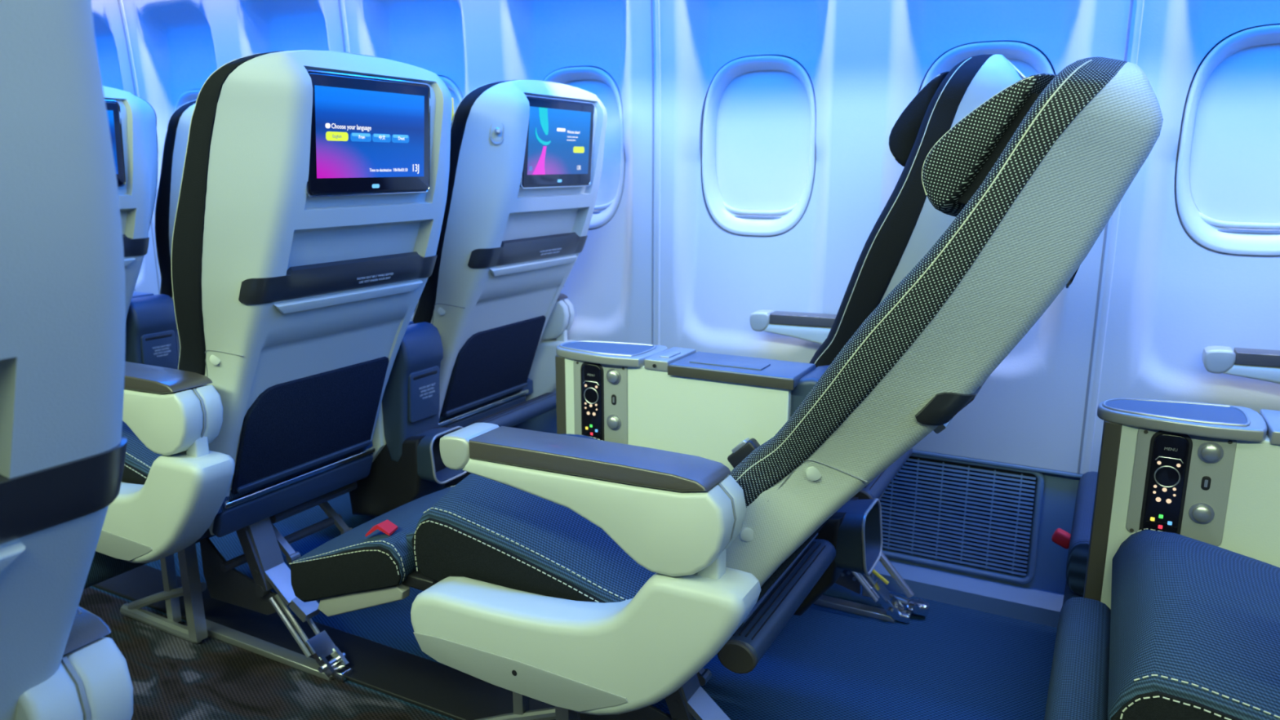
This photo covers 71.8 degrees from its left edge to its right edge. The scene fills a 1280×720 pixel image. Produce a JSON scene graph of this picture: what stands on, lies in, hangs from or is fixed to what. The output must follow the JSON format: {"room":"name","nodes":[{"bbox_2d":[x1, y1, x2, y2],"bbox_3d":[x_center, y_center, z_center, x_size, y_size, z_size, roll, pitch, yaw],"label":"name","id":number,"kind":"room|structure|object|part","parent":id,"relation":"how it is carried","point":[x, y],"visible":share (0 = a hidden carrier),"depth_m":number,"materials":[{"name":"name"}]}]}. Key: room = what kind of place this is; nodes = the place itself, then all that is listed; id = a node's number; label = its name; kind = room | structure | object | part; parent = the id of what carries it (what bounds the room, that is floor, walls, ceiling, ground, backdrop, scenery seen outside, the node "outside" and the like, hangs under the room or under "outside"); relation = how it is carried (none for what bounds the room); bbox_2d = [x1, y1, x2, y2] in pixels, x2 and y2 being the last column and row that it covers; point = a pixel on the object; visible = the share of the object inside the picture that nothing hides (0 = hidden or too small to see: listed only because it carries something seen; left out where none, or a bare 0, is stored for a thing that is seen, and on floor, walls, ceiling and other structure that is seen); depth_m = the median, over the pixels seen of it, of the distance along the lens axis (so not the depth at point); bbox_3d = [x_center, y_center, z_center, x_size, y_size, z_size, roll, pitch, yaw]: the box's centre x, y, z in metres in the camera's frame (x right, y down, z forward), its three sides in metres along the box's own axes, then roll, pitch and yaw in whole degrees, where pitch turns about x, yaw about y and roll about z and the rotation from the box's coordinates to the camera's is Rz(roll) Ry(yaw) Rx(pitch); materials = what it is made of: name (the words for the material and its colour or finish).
{"room":"aircraft cabin","nodes":[
{"label":"aircraft cabin","id":0,"kind":"room"},
{"bbox_2d":[78,492,1057,719],"bbox_3d":[-1.267,0.994,0.507,7.300,0.100,5.300,7,14,27],"label":"floor","id":1,"kind":"structure","parent":0,"point":[953,662],"depth_m":1.85,"materials":[{"name":"carpet"}]},
{"bbox_2d":[0,0,133,719],"bbox_3d":[-0.718,0.294,0.612,0.794,1.221,0.673,7,14,27],"label":"seat","id":2,"kind":"object","parent":1,"relation":"on","point":[63,447],"visible":1,"depth_m":0.53,"materials":[{"name":"grey plastic"}]},
{"bbox_2d":[0,436,127,573],"bbox_3d":[-0.484,0.130,0.401,0.056,0.083,0.529,7,14,27],"label":"tray","id":3,"kind":"object","parent":2,"relation":"on","point":[56,493],"depth_m":0.57,"materials":[{"name":"grey plastic"}]},
{"bbox_3d":[-0.594,0.269,0.772,0.386,0.116,0.076,7,14,27],"label":"armrest","id":4,"kind":"part","parent":2,"relation":"part of","materials":[{"name":"white plastic"}]},
{"bbox_2d":[102,85,158,319],"bbox_3d":[-1.662,-0.073,2.274,0.793,1.221,0.625,7,14,27],"label":"seat","id":5,"kind":"object","parent":1,"relation":"on","point":[132,121],"visible":0.18,"depth_m":2.20,"materials":[{"name":"grey plastic"}]},
{"bbox_2d":[122,234,149,266],"bbox_3d":[-1.396,-0.250,2.120,0.056,0.083,0.473,7,14,27],"label":"tray","id":6,"kind":"object","parent":5,"relation":"on","point":[135,246],"depth_m":2.27,"materials":[{"name":"grey plastic"}]},
{"bbox_2d":[133,94,158,230],"bbox_3d":[-1.495,-0.282,2.168,0.339,0.755,0.570,7,14,27],"label":"cushion","id":7,"kind":"object","parent":5,"relation":"on","point":[144,195],"depth_m":2.24,"materials":[{"name":"white plastic"}]},
{"bbox_2d":[124,291,178,369],"bbox_3d":[-1.567,0.031,2.591,0.642,0.481,0.160,7,14,27],"label":"console","id":8,"kind":"object","parent":5,"relation":"attached to","point":[151,327],"visible":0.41,"depth_m":2.45,"materials":[{"name":"blue"}]},
{"bbox_3d":[-1.514,-0.180,2.511,0.240,0.020,0.128,7,14,27],"label":"console lid","id":9,"kind":"part","parent":8,"relation":"part of","materials":[{"name":"blue"}]},
{"bbox_2d":[154,99,196,358],"bbox_3d":[-1.342,-0.201,2.856,0.804,1.221,0.670,7,14,27],"label":"seat","id":10,"kind":"object","parent":1,"relation":"on","point":[175,141],"visible":0.07,"depth_m":2.38,"materials":[{"name":"grey plastic"}]},
{"bbox_2d":[83,49,452,681],"bbox_3d":[-0.811,0.025,1.830,0.793,1.221,0.625,7,14,27],"label":"seat","id":11,"kind":"object","parent":1,"relation":"on","point":[312,201],"visible":0.92,"depth_m":1.59,"materials":[{"name":"grey plastic"}]},
{"bbox_3d":[-1.059,0.456,1.982,0.020,0.285,0.020,7,14,27],"label":"leg","id":12,"kind":"part","parent":11,"relation":"part of","materials":[{"name":"silver metal"}]},
{"bbox_3d":[-0.906,0.088,1.589,0.386,0.116,0.077,7,14,27],"label":"armrest","id":13,"kind":"part","parent":11,"relation":"part of","materials":[{"name":"white plastic"}]},
{"bbox_3d":[-0.974,0.484,1.918,0.032,0.264,0.026,7,14,27],"label":"leg","id":14,"kind":"part","parent":11,"relation":"part of","materials":[{"name":"silver metal"}]},
{"bbox_3d":[-0.852,0.458,1.890,0.250,0.160,0.007,7,14,27],"label":"plate","id":15,"kind":"part","parent":11,"relation":"part of","materials":[{"name":"grey metal"}]},
{"bbox_2d":[121,421,373,514],"bbox_3d":[-0.909,0.151,1.910,0.441,0.170,0.445,7,14,27],"label":"seat cushion","id":16,"kind":"object","parent":11,"relation":"on","point":[139,459],"depth_m":1.75,"materials":[{"name":"fabric"}]},
{"bbox_3d":[-0.804,0.415,1.837,0.083,0.154,0.016,7,14,27],"label":"brace plate","id":17,"kind":"part","parent":11,"relation":"part of","materials":[{"name":"grey metal"}]},
{"bbox_3d":[-0.776,0.394,1.912,0.088,0.073,0.024,7,14,27],"label":"link arm","id":18,"kind":"part","parent":11,"relation":"part of","materials":[{"name":"silver metal"}]},
{"bbox_3d":[-0.719,0.277,1.866,0.037,0.062,0.400,7,14,27],"label":"rail","id":19,"kind":"part","parent":11,"relation":"part of","materials":[{"name":"blue plastic"}]},
{"bbox_2d":[172,49,448,375],"bbox_3d":[-0.644,-0.183,1.723,0.339,0.755,0.570,7,14,27],"label":"cushion","id":20,"kind":"object","parent":11,"relation":"on","point":[265,282],"depth_m":1.53,"materials":[{"name":"white plastic"}]},
{"bbox_3d":[-0.724,0.375,2.100,0.093,0.078,0.024,7,14,27],"label":"link arm","id":21,"kind":"part","parent":11,"relation":"part of","materials":[{"name":"silver metal"}]},
{"bbox_2d":[238,251,436,314],"bbox_3d":[-0.545,-0.151,1.676,0.056,0.083,0.473,7,14,27],"label":"tray","id":22,"kind":"object","parent":11,"relation":"on","point":[327,282],"depth_m":1.62,"materials":[{"name":"grey plastic"}]},
{"bbox_2d":[349,320,466,516],"bbox_3d":[-0.716,0.130,2.147,0.642,0.481,0.160,7,14,27],"label":"console","id":23,"kind":"object","parent":11,"relation":"attached to","point":[407,465],"visible":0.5,"depth_m":2.02,"materials":[{"name":"blue"}]},
{"bbox_2d":[92,564,580,719],"bbox_3d":[-0.529,0.645,1.843,7.300,0.010,0.130,7,14,27],"label":"trim","id":24,"kind":"structure","parent":1,"relation":"on","point":[443,690],"depth_m":1.85,"materials":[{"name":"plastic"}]},
{"bbox_2d":[411,80,607,487],"bbox_3d":[-0.491,-0.103,2.411,0.804,1.221,0.670,7,14,27],"label":"seat","id":25,"kind":"object","parent":1,"relation":"on","point":[526,156],"visible":0.73,"depth_m":2.12,"materials":[{"name":"grey plastic"}]},
{"bbox_3d":[-0.483,0.309,2.563,0.250,0.160,0.007,7,14,27],"label":"plate","id":26,"kind":"part","parent":25,"relation":"part of","materials":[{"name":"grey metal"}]},
{"bbox_2d":[411,80,515,324],"bbox_3d":[-0.360,-0.298,2.242,0.339,0.755,0.570,7,14,27],"label":"cushion","id":27,"kind":"object","parent":25,"relation":"on","point":[472,280],"depth_m":1.98,"materials":[{"name":"white plastic"}]},
{"bbox_3d":[-0.435,0.163,2.384,0.037,0.062,0.400,7,14,27],"label":"rail","id":28,"kind":"part","parent":25,"relation":"part of","materials":[{"name":"blue plastic"}]},
{"bbox_2d":[439,377,533,426],"bbox_3d":[-0.607,0.030,2.462,0.441,0.170,0.432,7,14,27],"label":"seat cushion","id":29,"kind":"object","parent":25,"relation":"on","point":[480,411],"depth_m":2.37,"materials":[{"name":"fabric"}]},
{"bbox_3d":[-0.307,-0.494,1.906,0.015,0.015,0.014,-4,13,-19],"label":"hook knob","id":30,"kind":"part","parent":25,"relation":"part of","materials":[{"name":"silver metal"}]},
{"bbox_2d":[467,231,587,276],"bbox_3d":[-0.261,-0.266,2.194,0.056,0.083,0.473,7,14,27],"label":"tray","id":31,"kind":"object","parent":25,"relation":"on","point":[513,254],"depth_m":2.13,"materials":[{"name":"grey plastic"}]},
{"bbox_3d":[-0.365,-0.130,2.577,0.386,0.116,0.051,7,14,27],"label":"armrest","id":32,"kind":"part","parent":25,"relation":"part of","materials":[{"name":"white plastic"}]},
{"bbox_2d":[288,57,1163,719],"bbox_3d":[0.036,0.161,1.396,1.250,1.142,0.623,7,14,27],"label":"seat","id":33,"kind":"object","parent":1,"relation":"on","point":[593,578],"visible":1,"depth_m":1.08,"materials":[{"name":"grey plastic"}]},
{"bbox_3d":[-0.354,0.359,1.443,0.070,0.022,0.030,7,14,27],"label":"slide arm","id":34,"kind":"part","parent":33,"relation":"part of","materials":[{"name":"black plastic"}]},
{"bbox_3d":[-0.208,0.554,1.537,0.020,0.285,0.020,7,14,27],"label":"leg","id":35,"kind":"part","parent":33,"relation":"part of","materials":[{"name":"silver metal"}]},
{"bbox_2d":[415,434,655,602],"bbox_3d":[-0.058,0.250,1.466,0.441,0.170,0.445,7,14,27],"label":"seat cushion","id":36,"kind":"object","parent":33,"relation":"on","point":[482,529],"depth_m":1.31,"materials":[{"name":"fabric"}]},
{"bbox_3d":[-0.123,0.582,1.474,0.032,0.264,0.026,7,14,27],"label":"leg","id":37,"kind":"part","parent":33,"relation":"part of","materials":[{"name":"silver metal"}]},
{"bbox_3d":[-0.056,0.186,1.144,0.386,0.116,0.077,7,14,27],"label":"armrest","id":38,"kind":"part","parent":33,"relation":"part of","materials":[{"name":"white plastic"}]},
{"bbox_3d":[-0.001,0.556,1.446,0.250,0.160,0.007,7,14,27],"label":"plate","id":39,"kind":"part","parent":33,"relation":"part of","materials":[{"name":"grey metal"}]},
{"bbox_3d":[0.047,0.513,1.393,0.083,0.154,0.016,7,14,27],"label":"brace plate","id":40,"kind":"part","parent":33,"relation":"part of","materials":[{"name":"grey metal"}]},
{"bbox_3d":[0.075,0.492,1.467,0.088,0.073,0.024,7,14,27],"label":"link arm","id":41,"kind":"part","parent":33,"relation":"part of","materials":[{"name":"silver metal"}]},
{"bbox_2d":[555,340,882,615],"bbox_3d":[0.135,0.228,1.703,0.642,0.481,0.160,7,14,27],"label":"console","id":42,"kind":"object","parent":33,"relation":"attached to","point":[674,399],"visible":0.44,"depth_m":1.63,"materials":[{"name":"white plastic"}]},
{"bbox_3d":[-0.076,0.082,1.714,0.120,0.165,0.004,7,14,27],"label":"control plate","id":43,"kind":"part","parent":42,"relation":"part of","materials":[{"name":"grey plastic"}]},
{"bbox_2d":[555,340,667,367],"bbox_3d":[-0.059,-0.017,1.744,0.211,0.021,0.142,7,14,27],"label":"tray","id":44,"kind":"object","parent":42,"relation":"on","point":[579,353],"depth_m":1.71,"materials":[{"name":"grey plastic"}]},
{"bbox_3d":[-0.052,0.032,1.681,0.023,0.023,0.010,7,14,27],"label":"knob","id":45,"kind":"part","parent":42,"relation":"part of","materials":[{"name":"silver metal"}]},
{"bbox_3d":[-0.052,0.121,1.700,0.023,0.023,0.010,7,14,27],"label":"knob","id":46,"kind":"part","parent":42,"relation":"part of","materials":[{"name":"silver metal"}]},
{"bbox_2d":[611,394,616,404],"bbox_3d":[-0.050,0.076,1.695,0.011,0.021,0.002,7,14,27],"label":"socket","id":47,"kind":"object","parent":42,"relation":"attached to","point":[613,396],"depth_m":1.69,"materials":[{"name":"grey plastic"}]},
{"bbox_3d":[0.188,0.017,1.622,0.240,0.020,0.128,7,14,27],"label":"console lid","id":48,"kind":"part","parent":42,"relation":"part of","materials":[{"name":"blue"}]},
{"bbox_3d":[0.176,0.150,1.539,0.029,0.028,0.022,7,14,27],"label":"buckle plate","id":49,"kind":"part","parent":33,"relation":"part of","materials":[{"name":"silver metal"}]},
{"bbox_2d":[728,57,1127,507],"bbox_3d":[0.346,-0.038,1.213,0.505,0.673,0.570,7,14,27],"label":"backrest","id":50,"kind":"object","parent":33,"relation":"on","point":[1030,179],"depth_m":0.92,"materials":[{"name":"white plastic"}]},
{"bbox_2d":[915,373,991,433],"bbox_3d":[0.440,0.020,1.174,0.063,0.076,0.473,7,14,27],"label":"handle","id":51,"kind":"object","parent":33,"relation":"on","point":[939,398],"depth_m":0.97,"materials":[{"name":"black plastic"}]},
{"bbox_2d":[749,53,1025,623],"bbox_3d":[0.373,-0.003,1.958,0.825,1.221,0.660,7,14,27],"label":"seat","id":52,"kind":"object","parent":1,"relation":"on","point":[908,225],"visible":0.27,"depth_m":1.53,"materials":[{"name":"grey plastic"}]},
{"bbox_3d":[0.486,-0.032,2.133,0.386,0.116,0.051,7,14,27],"label":"armrest","id":53,"kind":"part","parent":52,"relation":"part of","materials":[{"name":"white plastic"}]},
{"bbox_3d":[0.471,0.435,2.112,0.123,0.240,0.008,7,14,27],"label":"leg plate","id":54,"kind":"part","parent":52,"relation":"part of","materials":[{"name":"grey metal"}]},
{"bbox_3d":[0.565,0.385,2.058,0.070,0.360,0.030,7,14,27],"label":"leg","id":55,"kind":"part","parent":52,"relation":"part of","materials":[{"name":"silver metal"}]},
{"bbox_2d":[808,53,995,368],"bbox_3d":[0.522,-0.196,1.781,0.339,0.755,0.570,7,14,27],"label":"cushion","id":56,"kind":"object","parent":52,"relation":"on","point":[908,225],"depth_m":1.50,"materials":[{"name":"black fabric"}]},
{"bbox_2d":[1044,528,1279,719],"bbox_3d":[0.891,0.222,0.941,0.793,1.221,0.625,7,14,27],"label":"seat","id":57,"kind":"object","parent":1,"relation":"on","point":[1190,630],"visible":1,"depth_m":1.00,"materials":[{"name":"blue fabric"}]},
{"bbox_2d":[1083,398,1279,609],"bbox_3d":[0.986,0.326,1.258,0.642,0.481,0.160,7,14,27],"label":"console","id":58,"kind":"object","parent":57,"relation":"attached to","point":[1206,473],"visible":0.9,"depth_m":1.26,"materials":[{"name":"white plastic"}]},
{"bbox_3d":[0.775,0.180,1.269,0.120,0.165,0.004,7,14,27],"label":"control plate","id":59,"kind":"part","parent":58,"relation":"part of","materials":[{"name":"grey plastic"}]},
{"bbox_2d":[1097,398,1266,441],"bbox_3d":[0.791,0.081,1.300,0.211,0.021,0.142,7,14,27],"label":"tray","id":60,"kind":"object","parent":58,"relation":"on","point":[1162,420],"depth_m":1.27,"materials":[{"name":"grey plastic"}]},
{"bbox_3d":[0.798,0.219,1.256,0.023,0.023,0.010,7,14,27],"label":"knob","id":61,"kind":"part","parent":58,"relation":"part of","materials":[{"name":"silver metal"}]},
{"bbox_2d":[1200,475,1211,490],"bbox_3d":[0.801,0.174,1.251,0.011,0.021,0.002,7,14,27],"label":"socket","id":62,"kind":"object","parent":58,"relation":"attached to","point":[1206,481],"depth_m":1.25,"materials":[{"name":"grey plastic"}]},
{"bbox_3d":[0.798,0.130,1.236,0.023,0.023,0.010,7,14,27],"label":"knob","id":63,"kind":"part","parent":58,"relation":"part of","materials":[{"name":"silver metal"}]},
{"bbox_2d":[1051,346,1279,604],"bbox_3d":[1.196,0.092,1.528,0.818,1.221,0.660,7,14,27],"label":"seat","id":64,"kind":"object","parent":1,"relation":"on","point":[1264,365],"visible":0.21,"depth_m":1.71,"materials":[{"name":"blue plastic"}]},
{"bbox_3d":[1.337,0.066,1.688,0.386,0.116,0.051,7,14,27],"label":"armrest","id":65,"kind":"part","parent":64,"relation":"part of","materials":[{"name":"white plastic"}]},
{"bbox_2d":[91,0,1279,474],"bbox_3d":[-0.908,-0.699,2.797,5.350,1.502,0.122,7,14,27],"label":"wall","id":66,"kind":"structure","parent":0,"point":[1173,298],"depth_m":2.14,"materials":[{"name":"white plastic"}]},
{"bbox_2d":[117,0,160,294],"bbox_3d":[-1.853,-0.800,3.255,0.018,1.502,0.062,7,14,27],"label":"trim","id":67,"kind":"structure","parent":66,"relation":"attached to","point":[121,1],"depth_m":3.21,"materials":[{"name":"white plastic"}]},
{"bbox_2d":[174,88,200,111],"bbox_3d":[-1.584,-0.757,3.232,0.309,0.447,0.052,7,14,27],"label":"window","id":68,"kind":"structure","parent":66,"relation":"in","point":[189,95],"depth_m":3.21,"materials":[{"name":"grey"}]},
{"bbox_2d":[337,0,345,52],"bbox_3d":[-0.922,-0.693,2.770,0.006,1.502,0.063,7,14,27],"label":"trim","id":69,"kind":"structure","parent":66,"relation":"attached to","point":[338,0],"depth_m":2.71,"materials":[{"name":"grey plastic"}]},
{"bbox_2d":[341,0,350,52],"bbox_3d":[-0.909,-0.691,2.762,0.018,1.502,0.062,7,14,27],"label":"trim","id":70,"kind":"structure","parent":66,"relation":"attached to","point":[342,1],"depth_m":2.70,"materials":[{"name":"white plastic"}]},
{"bbox_2d":[437,75,462,124],"bbox_3d":[-0.640,-0.648,2.739,0.309,0.447,0.052,7,14,27],"label":"window","id":71,"kind":"structure","parent":66,"relation":"in","point":[454,90],"depth_m":2.65,"materials":[{"name":"grey"}]},
{"bbox_3d":[-0.639,-0.649,2.742,0.304,0.442,0.046,7,14,27],"label":"frame","id":72,"kind":"part","parent":71,"relation":"part of","materials":[{"name":"white plastic"}]},
{"bbox_2d":[448,88,459,124],"bbox_3d":[-0.630,-0.662,2.755,0.257,0.360,0.001,7,14,27],"label":"shade","id":73,"kind":"object","parent":71,"relation":"attached to","point":[455,100],"depth_m":2.69,"materials":[{"name":"white plastic"}]},
{"bbox_2d":[451,97,453,120],"bbox_3d":[-0.558,-0.731,2.581,0.035,0.065,0.004,7,14,27],"label":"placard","id":74,"kind":"object","parent":66,"relation":"attached to","point":[452,109],"visible":0.2,"depth_m":2.57,"materials":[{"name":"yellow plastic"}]},
{"bbox_2d":[542,66,625,230],"bbox_3d":[-0.169,-0.594,2.493,0.309,0.447,0.052,7,14,27],"label":"window","id":75,"kind":"structure","parent":66,"relation":"in","point":[597,81],"depth_m":2.46,"materials":[{"name":"grey plastic"}]},
{"bbox_2d":[564,79,620,205],"bbox_3d":[-0.159,-0.607,2.508,0.257,0.360,0.001,7,14,27],"label":"shade","id":76,"kind":"object","parent":75,"relation":"attached to","point":[611,171],"depth_m":2.47,"materials":[{"name":"white plastic"}]},
{"bbox_3d":[-0.163,-0.447,2.535,0.218,0.034,0.023,7,14,27],"label":"shade handle","id":77,"kind":"part","parent":75,"relation":"part of","materials":[{"name":"white plastic"}]},
{"bbox_2d":[650,0,653,344],"bbox_3d":[0.021,-0.584,2.277,0.006,1.502,0.063,7,14,27],"label":"trim","id":78,"kind":"structure","parent":66,"relation":"attached to","point":[651,5],"depth_m":2.32,"materials":[{"name":"grey plastic"}]},
{"bbox_2d":[654,0,661,345],"bbox_3d":[0.034,-0.582,2.270,0.018,1.502,0.062,7,14,27],"label":"trim","id":79,"kind":"structure","parent":66,"relation":"attached to","point":[656,2],"depth_m":2.31,"materials":[{"name":"white plastic"}]},
{"bbox_2d":[699,54,816,237],"bbox_3d":[0.303,-0.539,2.246,0.309,0.447,0.052,7,14,27],"label":"window","id":80,"kind":"structure","parent":66,"relation":"in","point":[757,134],"depth_m":2.26,"materials":[{"name":"grey plastic"}]},
{"bbox_3d":[0.308,-0.392,2.289,0.218,0.034,0.023,7,14,27],"label":"shade handle","id":81,"kind":"part","parent":80,"relation":"part of","materials":[{"name":"white plastic"}]},
{"bbox_2d":[715,70,810,210],"bbox_3d":[0.313,-0.553,2.262,0.257,0.360,0.001,7,14,27],"label":"shade","id":82,"kind":"object","parent":80,"relation":"attached to","point":[763,119],"depth_m":2.26,"materials":[{"name":"white plastic"}]},
{"bbox_2d":[918,40,1056,92],"bbox_3d":[0.775,-0.485,2.000,0.309,0.447,0.052,7,14,27],"label":"window","id":83,"kind":"structure","parent":66,"relation":"in","point":[1028,59],"depth_m":1.95,"materials":[{"name":"grey"}]},
{"bbox_2d":[948,57,1039,77],"bbox_3d":[0.785,-0.498,2.016,0.257,0.360,0.001,7,14,27],"label":"shade","id":84,"kind":"object","parent":83,"relation":"attached to","point":[1023,65],"depth_m":1.95,"materials":[{"name":"white plastic"}]},
{"bbox_2d":[1077,0,1133,473],"bbox_3d":[0.965,-0.475,1.784,0.006,1.502,0.063,7,14,27],"label":"trim","id":85,"kind":"structure","parent":66,"relation":"attached to","point":[1131,1],"depth_m":1.89,"materials":[{"name":"grey plastic"}]},
{"bbox_2d":[1083,0,1144,474],"bbox_3d":[0.978,-0.473,1.777,0.018,1.502,0.062,7,14,27],"label":"trim","id":86,"kind":"structure","parent":66,"relation":"attached to","point":[1140,4],"depth_m":1.88,"materials":[{"name":"white plastic"}]},
{"bbox_2d":[1173,23,1279,257],"bbox_3d":[1.247,-0.430,1.754,0.309,0.447,0.052,7,14,27],"label":"window","id":87,"kind":"structure","parent":66,"relation":"in","point":[1227,184],"depth_m":1.79,"materials":[{"name":"grey"}]},
{"bbox_2d":[1189,43,1279,222],"bbox_3d":[1.256,-0.444,1.769,0.257,0.360,0.001,7,14,27],"label":"shade","id":88,"kind":"object","parent":87,"relation":"attached to","point":[1234,155],"depth_m":1.79,"materials":[{"name":"white plastic"}]},
{"bbox_3d":[1.252,-0.283,1.796,0.218,0.034,0.023,7,14,27],"label":"shade handle","id":89,"kind":"part","parent":87,"relation":"part of","materials":[{"name":"white plastic"}]},
{"bbox_2d":[511,408,1079,594],"bbox_3d":[-0.065,0.287,2.654,7.300,0.354,0.140,7,14,27],"label":"wall","id":90,"kind":"structure","parent":0,"point":[1060,491],"depth_m":2.05,"materials":[{"name":"blue"}]},
{"bbox_2d":[441,486,1063,627],"bbox_3d":[-0.111,0.452,2.601,7.300,0.056,0.070,7,14,27],"label":"baseboard","id":91,"kind":"structure","parent":90,"relation":"attached to","point":[1041,606],"depth_m":2.10,"materials":[{"name":"blue"}]},
{"bbox_2d":[880,453,1044,583],"bbox_3d":[0.754,0.370,2.134,0.386,0.286,0.016,7,14,27],"label":"air vent","id":92,"kind":"object","parent":90,"relation":"in","point":[976,514],"visible":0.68,"depth_m":2.12,"materials":[{"name":"black"}]},
{"bbox_2d":[911,449,1083,478],"bbox_3d":[-0.103,0.132,2.546,7.300,0.010,0.018,7,14,27],"label":"trim","id":93,"kind":"structure","parent":90,"relation":"attached to","point":[914,451],"depth_m":2.05,"materials":[{"name":"blue"}]}
]}

